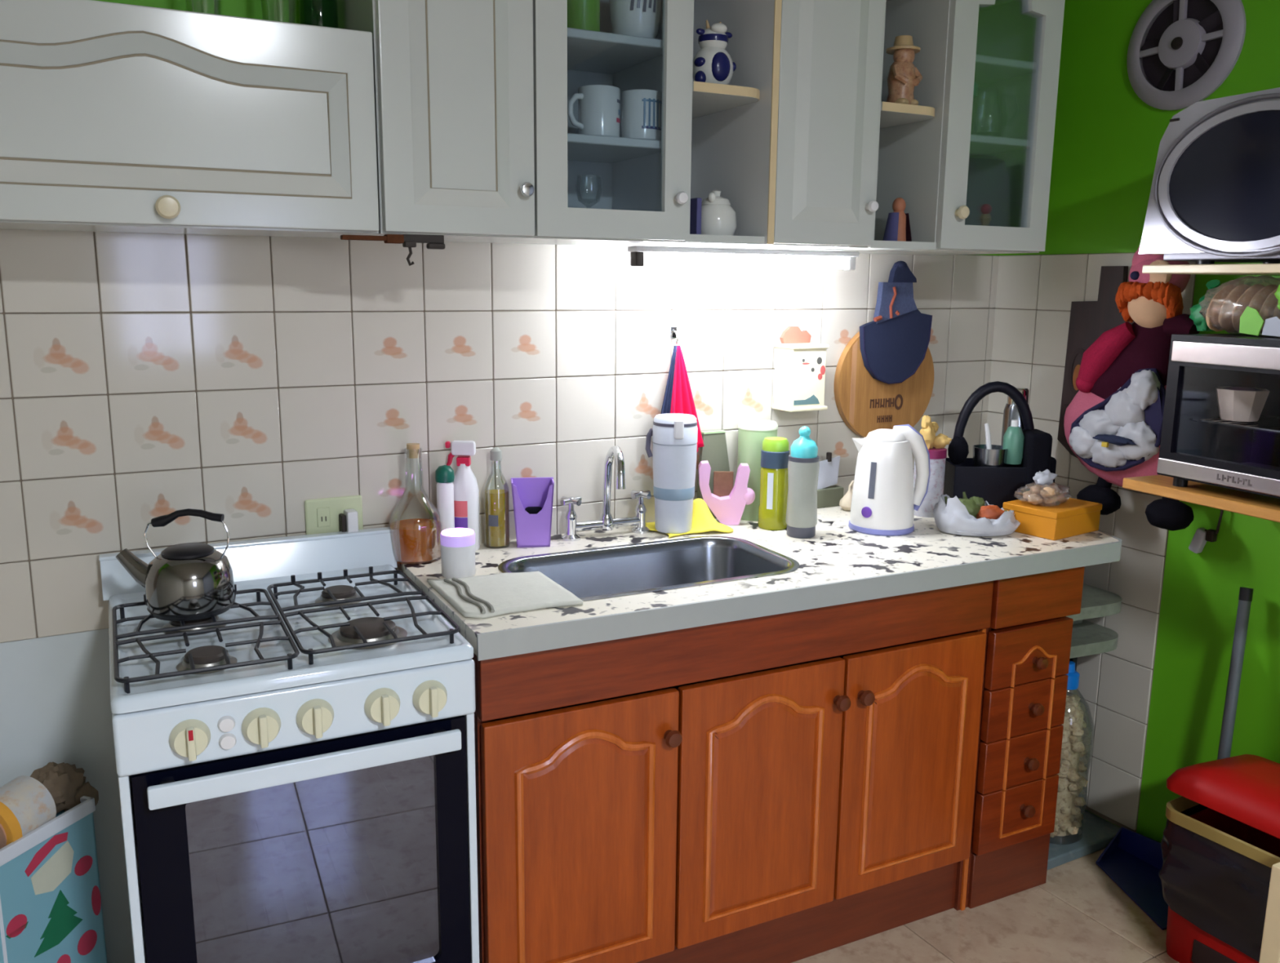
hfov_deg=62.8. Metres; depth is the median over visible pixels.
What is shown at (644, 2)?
print
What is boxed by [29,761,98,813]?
crumpled paper
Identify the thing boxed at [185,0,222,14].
glass tumbler
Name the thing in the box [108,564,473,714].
cooktop
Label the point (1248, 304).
bread bag
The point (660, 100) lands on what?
print
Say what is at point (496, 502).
oil bottle
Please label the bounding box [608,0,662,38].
mug
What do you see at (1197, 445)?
toaster oven
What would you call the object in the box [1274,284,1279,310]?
print
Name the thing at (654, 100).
print
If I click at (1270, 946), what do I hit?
wooden chair
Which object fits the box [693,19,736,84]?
jar
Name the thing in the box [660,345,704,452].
hanging cloth
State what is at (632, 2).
print
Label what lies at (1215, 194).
microwave
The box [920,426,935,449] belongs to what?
ginger root
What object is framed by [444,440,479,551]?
spray bottle
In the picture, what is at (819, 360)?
flower
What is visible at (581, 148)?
shelf
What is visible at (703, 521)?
cloth
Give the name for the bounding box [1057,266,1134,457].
board
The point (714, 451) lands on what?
board
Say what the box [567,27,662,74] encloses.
shelf
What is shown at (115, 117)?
upper cabinet
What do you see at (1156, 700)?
wall
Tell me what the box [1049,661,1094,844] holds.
plastic bottle
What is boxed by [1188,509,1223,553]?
adapter
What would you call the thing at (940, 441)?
ginger root
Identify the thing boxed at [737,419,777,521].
canister
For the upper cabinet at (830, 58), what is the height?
0.738 m
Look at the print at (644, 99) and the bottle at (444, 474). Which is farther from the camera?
the bottle at (444, 474)
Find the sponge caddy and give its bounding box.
[697,460,755,525]
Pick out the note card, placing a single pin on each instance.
(828, 495)
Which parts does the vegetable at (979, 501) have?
stem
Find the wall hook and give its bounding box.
[670,326,679,343]
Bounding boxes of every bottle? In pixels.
[298,0,337,27]
[388,443,442,564]
[435,465,454,530]
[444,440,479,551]
[484,447,510,548]
[757,436,789,530]
[785,426,819,538]
[1002,419,1024,464]
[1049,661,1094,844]
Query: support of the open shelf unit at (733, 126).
attached to the wall at (248, 380)
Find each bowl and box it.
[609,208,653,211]
[1215,386,1269,422]
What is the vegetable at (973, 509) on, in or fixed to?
in the bag at (953, 517)
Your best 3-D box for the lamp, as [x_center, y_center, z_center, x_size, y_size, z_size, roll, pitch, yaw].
[0.241,-0.494,2.324,0.580,0.042,0.044,-5,12,-26]
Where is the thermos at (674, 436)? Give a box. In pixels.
[645,413,697,533]
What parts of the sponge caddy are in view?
knob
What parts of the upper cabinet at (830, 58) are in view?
door, raised panel, knob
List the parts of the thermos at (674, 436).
lid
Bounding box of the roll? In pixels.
[0,775,56,848]
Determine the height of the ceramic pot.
0.096 m
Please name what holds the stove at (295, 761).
on the floor
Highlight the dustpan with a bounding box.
[1095,586,1253,930]
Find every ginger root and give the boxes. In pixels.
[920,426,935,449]
[921,415,932,429]
[931,422,938,432]
[933,433,951,448]
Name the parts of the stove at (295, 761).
knob, splash panel, knob, control panel, knob, knob, knob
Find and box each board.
[697,430,729,519]
[834,331,933,437]
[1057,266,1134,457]
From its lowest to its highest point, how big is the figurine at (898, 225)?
0.100 m
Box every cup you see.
[567,0,599,31]
[973,444,1008,466]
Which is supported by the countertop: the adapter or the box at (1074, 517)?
the box at (1074, 517)
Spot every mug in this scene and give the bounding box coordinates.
[567,84,620,137]
[621,88,662,140]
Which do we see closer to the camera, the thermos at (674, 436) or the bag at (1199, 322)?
the bag at (1199, 322)
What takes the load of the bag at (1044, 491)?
on the box at (1074, 517)
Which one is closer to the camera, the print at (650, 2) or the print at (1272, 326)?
the print at (650, 2)
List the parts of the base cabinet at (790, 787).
door, moulding, panel, knob, rail, door, panel, moulding, knob, knob, door, moulding, panel, edge post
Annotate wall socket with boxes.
[304,495,363,534]
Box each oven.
[131,715,471,962]
[1156,333,1279,498]
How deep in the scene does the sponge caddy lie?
2.52 m
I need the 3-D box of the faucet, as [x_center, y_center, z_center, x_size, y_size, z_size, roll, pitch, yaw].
[-0.054,0.025,2.352,0.230,0.217,0.154,-5,12,-26]
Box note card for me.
[817,452,844,508]
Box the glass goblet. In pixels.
[574,174,603,208]
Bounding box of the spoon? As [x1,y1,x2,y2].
[984,423,991,449]
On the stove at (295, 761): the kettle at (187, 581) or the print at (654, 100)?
the kettle at (187, 581)
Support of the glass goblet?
in the upper cabinet at (477, 141)
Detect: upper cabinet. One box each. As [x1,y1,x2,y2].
[0,0,379,238]
[337,0,690,266]
[708,0,884,250]
[858,0,1065,255]
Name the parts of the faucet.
cross handle, spout, cross handle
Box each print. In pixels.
[5,832,101,962]
[630,0,634,9]
[636,0,640,8]
[641,125,661,130]
[642,0,646,12]
[642,98,662,103]
[643,97,645,127]
[648,0,652,8]
[648,97,650,127]
[653,0,656,12]
[653,98,655,128]
[657,99,658,128]
[659,100,661,128]
[1239,306,1263,335]
[1262,316,1279,337]
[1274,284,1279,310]
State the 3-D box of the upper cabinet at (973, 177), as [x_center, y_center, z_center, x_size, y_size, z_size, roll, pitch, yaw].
[0.742,-0.924,2.502,0.327,0.738,0.400,-5,12,-26]
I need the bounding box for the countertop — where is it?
[394,506,1121,661]
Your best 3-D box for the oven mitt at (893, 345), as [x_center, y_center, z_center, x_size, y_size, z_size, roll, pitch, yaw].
[0.679,-0.418,2.765,0.240,0.321,0.028,-5,12,-29]
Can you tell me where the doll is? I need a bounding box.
[1063,245,1199,530]
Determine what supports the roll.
in the gift bag at (51, 904)
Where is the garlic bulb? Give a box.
[839,480,853,511]
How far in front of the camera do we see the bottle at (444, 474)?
2.20 m
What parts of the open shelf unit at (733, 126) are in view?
shelf, panel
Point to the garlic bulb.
(845, 503)
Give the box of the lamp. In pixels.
[627,245,859,270]
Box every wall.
[0,0,999,962]
[985,0,1279,842]
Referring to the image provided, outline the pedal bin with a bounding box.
[1158,754,1279,962]
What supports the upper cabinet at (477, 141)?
attached to the wall at (248, 380)
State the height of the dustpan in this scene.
0.769 m
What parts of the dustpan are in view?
handle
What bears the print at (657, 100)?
on the mug at (641, 108)
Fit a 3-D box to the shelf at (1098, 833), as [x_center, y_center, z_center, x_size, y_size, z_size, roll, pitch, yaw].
[0.962,0.901,2.903,0.410,0.030,0.572,-5,12,-29]
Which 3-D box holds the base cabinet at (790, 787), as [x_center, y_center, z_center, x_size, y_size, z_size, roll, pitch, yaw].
[0.133,0.601,2.324,1.170,0.820,0.582,-5,12,-26]
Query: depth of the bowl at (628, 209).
2.13 m
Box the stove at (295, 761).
[98,527,479,962]
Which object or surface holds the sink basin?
in the countertop
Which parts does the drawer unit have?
moulding, moulding, drawer, drawer, moulding, drawer, knob, drawer, knob, moulding, knob, rail, knob, moulding, moulding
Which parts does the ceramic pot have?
lid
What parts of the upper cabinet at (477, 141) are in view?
plate, hook bracket, door, raised panel, knob, glass door, knob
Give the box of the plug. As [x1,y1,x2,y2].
[338,508,358,532]
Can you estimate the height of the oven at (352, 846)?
0.453 m
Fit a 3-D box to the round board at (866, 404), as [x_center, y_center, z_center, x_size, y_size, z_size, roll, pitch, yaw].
[0.659,-0.318,2.803,0.336,0.422,0.022,-5,12,-29]
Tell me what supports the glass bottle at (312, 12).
on the upper cabinet at (115, 117)
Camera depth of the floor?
2.37 m
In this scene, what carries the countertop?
on the base cabinet at (790, 787)
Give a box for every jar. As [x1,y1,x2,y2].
[440,528,475,578]
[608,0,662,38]
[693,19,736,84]
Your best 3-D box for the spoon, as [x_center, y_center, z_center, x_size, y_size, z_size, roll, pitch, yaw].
[0.891,-0.063,2.668,0.038,0.171,0.015,0,11,-3]
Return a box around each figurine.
[882,197,911,241]
[885,35,922,105]
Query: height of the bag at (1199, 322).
0.110 m
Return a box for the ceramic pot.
[689,189,736,235]
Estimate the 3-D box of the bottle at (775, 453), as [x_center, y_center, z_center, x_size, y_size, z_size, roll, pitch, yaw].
[0.319,0.003,2.490,0.072,0.218,0.072,-5,12,-26]
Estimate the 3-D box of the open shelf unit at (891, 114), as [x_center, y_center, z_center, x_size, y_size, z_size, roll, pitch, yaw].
[0.506,-0.907,2.400,0.185,0.738,0.356,-5,12,-26]
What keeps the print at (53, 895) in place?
attached to the gift bag at (51, 904)
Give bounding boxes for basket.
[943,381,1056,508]
[943,457,1026,508]
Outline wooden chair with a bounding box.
[1258,862,1279,962]
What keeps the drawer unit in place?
on the floor
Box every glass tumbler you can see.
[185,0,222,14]
[260,0,296,23]
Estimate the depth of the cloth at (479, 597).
1.93 m
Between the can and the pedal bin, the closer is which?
the pedal bin
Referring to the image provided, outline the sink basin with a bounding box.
[497,536,799,600]
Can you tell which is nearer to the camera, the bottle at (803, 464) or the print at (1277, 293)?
the print at (1277, 293)
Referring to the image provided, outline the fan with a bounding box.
[1126,0,1246,110]
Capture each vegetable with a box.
[944,496,980,518]
[962,492,985,506]
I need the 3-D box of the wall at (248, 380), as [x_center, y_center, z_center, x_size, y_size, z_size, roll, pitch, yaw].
[-0.657,-0.286,2.132,3.980,2.620,0.107,-5,12,-29]
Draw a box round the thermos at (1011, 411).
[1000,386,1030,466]
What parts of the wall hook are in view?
plate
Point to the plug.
(348, 521)
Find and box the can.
[913,446,946,517]
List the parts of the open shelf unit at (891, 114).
shelf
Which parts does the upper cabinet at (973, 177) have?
knob, glass door, pane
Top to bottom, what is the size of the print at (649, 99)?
0.054 m
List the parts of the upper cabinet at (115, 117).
knob, raised panel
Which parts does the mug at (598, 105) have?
handle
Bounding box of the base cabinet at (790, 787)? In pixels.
[471,581,993,962]
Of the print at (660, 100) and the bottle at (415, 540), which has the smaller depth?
the print at (660, 100)
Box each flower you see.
[802,357,822,372]
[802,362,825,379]
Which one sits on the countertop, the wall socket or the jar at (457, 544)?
the jar at (457, 544)
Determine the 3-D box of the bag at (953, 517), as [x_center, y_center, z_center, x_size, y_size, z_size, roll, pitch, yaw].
[0.795,0.071,2.475,0.202,0.095,0.131,1,11,0]
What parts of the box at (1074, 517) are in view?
lid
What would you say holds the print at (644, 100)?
on the mug at (641, 108)
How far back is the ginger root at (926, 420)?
2.61 m
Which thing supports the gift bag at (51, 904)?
on the floor
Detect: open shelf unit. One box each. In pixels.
[620,0,782,247]
[805,0,936,252]
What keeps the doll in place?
hanging from the wall at (1156, 700)
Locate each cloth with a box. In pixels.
[426,571,582,618]
[645,498,733,537]
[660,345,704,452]
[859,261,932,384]
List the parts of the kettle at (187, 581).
spout, lid, handle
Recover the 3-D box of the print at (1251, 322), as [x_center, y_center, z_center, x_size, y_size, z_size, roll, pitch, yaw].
[1.199,-0.315,2.054,0.002,0.056,0.048,-5,12,-26]
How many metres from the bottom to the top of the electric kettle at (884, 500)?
0.251 m
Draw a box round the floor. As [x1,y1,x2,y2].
[791,848,1179,962]
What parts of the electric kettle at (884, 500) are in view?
spout, lid, handle, handle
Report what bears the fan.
attached to the wall at (1156, 700)
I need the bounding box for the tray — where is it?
[1095,847,1168,930]
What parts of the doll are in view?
leg, arm, opening trim, leg, arm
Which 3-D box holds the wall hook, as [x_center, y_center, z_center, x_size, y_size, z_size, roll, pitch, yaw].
[0.084,-0.344,2.468,0.018,0.041,0.025,-5,12,-29]
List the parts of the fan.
blade, blade, blade, blade, blade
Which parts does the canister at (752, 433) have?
lid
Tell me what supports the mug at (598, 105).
on the upper cabinet at (477, 141)
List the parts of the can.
lid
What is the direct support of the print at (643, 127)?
attached to the mug at (641, 108)
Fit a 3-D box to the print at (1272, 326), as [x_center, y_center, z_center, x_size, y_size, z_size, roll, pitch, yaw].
[1.221,-0.299,2.019,0.002,0.038,0.042,-5,12,-26]
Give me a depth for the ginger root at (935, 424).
2.63 m
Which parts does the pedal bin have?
lid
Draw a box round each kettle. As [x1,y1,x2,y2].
[115,508,235,621]
[848,424,930,536]
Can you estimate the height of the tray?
0.005 m
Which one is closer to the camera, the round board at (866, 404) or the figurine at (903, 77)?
the figurine at (903, 77)
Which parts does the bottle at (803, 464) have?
spout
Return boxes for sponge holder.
[511,477,554,547]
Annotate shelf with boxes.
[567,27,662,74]
[567,133,661,163]
[1047,809,1120,870]
[1065,583,1121,671]
[1122,475,1279,522]
[1142,263,1279,275]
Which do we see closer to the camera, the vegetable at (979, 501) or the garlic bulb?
the vegetable at (979, 501)
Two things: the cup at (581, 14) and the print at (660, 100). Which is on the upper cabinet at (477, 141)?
the cup at (581, 14)
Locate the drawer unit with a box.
[965,566,1084,908]
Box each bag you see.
[0,795,107,962]
[933,494,1020,536]
[1013,469,1071,506]
[1189,279,1220,331]
[1199,275,1279,337]
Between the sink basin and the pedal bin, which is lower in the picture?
the pedal bin
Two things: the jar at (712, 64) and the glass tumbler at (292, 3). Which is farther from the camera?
the jar at (712, 64)
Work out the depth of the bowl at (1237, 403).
2.09 m
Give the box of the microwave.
[1137,87,1279,264]
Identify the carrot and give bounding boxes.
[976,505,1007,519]
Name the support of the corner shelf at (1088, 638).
attached to the drawer unit
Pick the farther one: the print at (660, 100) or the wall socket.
the wall socket
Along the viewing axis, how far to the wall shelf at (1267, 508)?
2.11 m
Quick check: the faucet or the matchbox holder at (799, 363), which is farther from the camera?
the matchbox holder at (799, 363)
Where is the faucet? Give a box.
[560,445,651,541]
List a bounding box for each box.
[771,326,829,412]
[1002,497,1102,541]

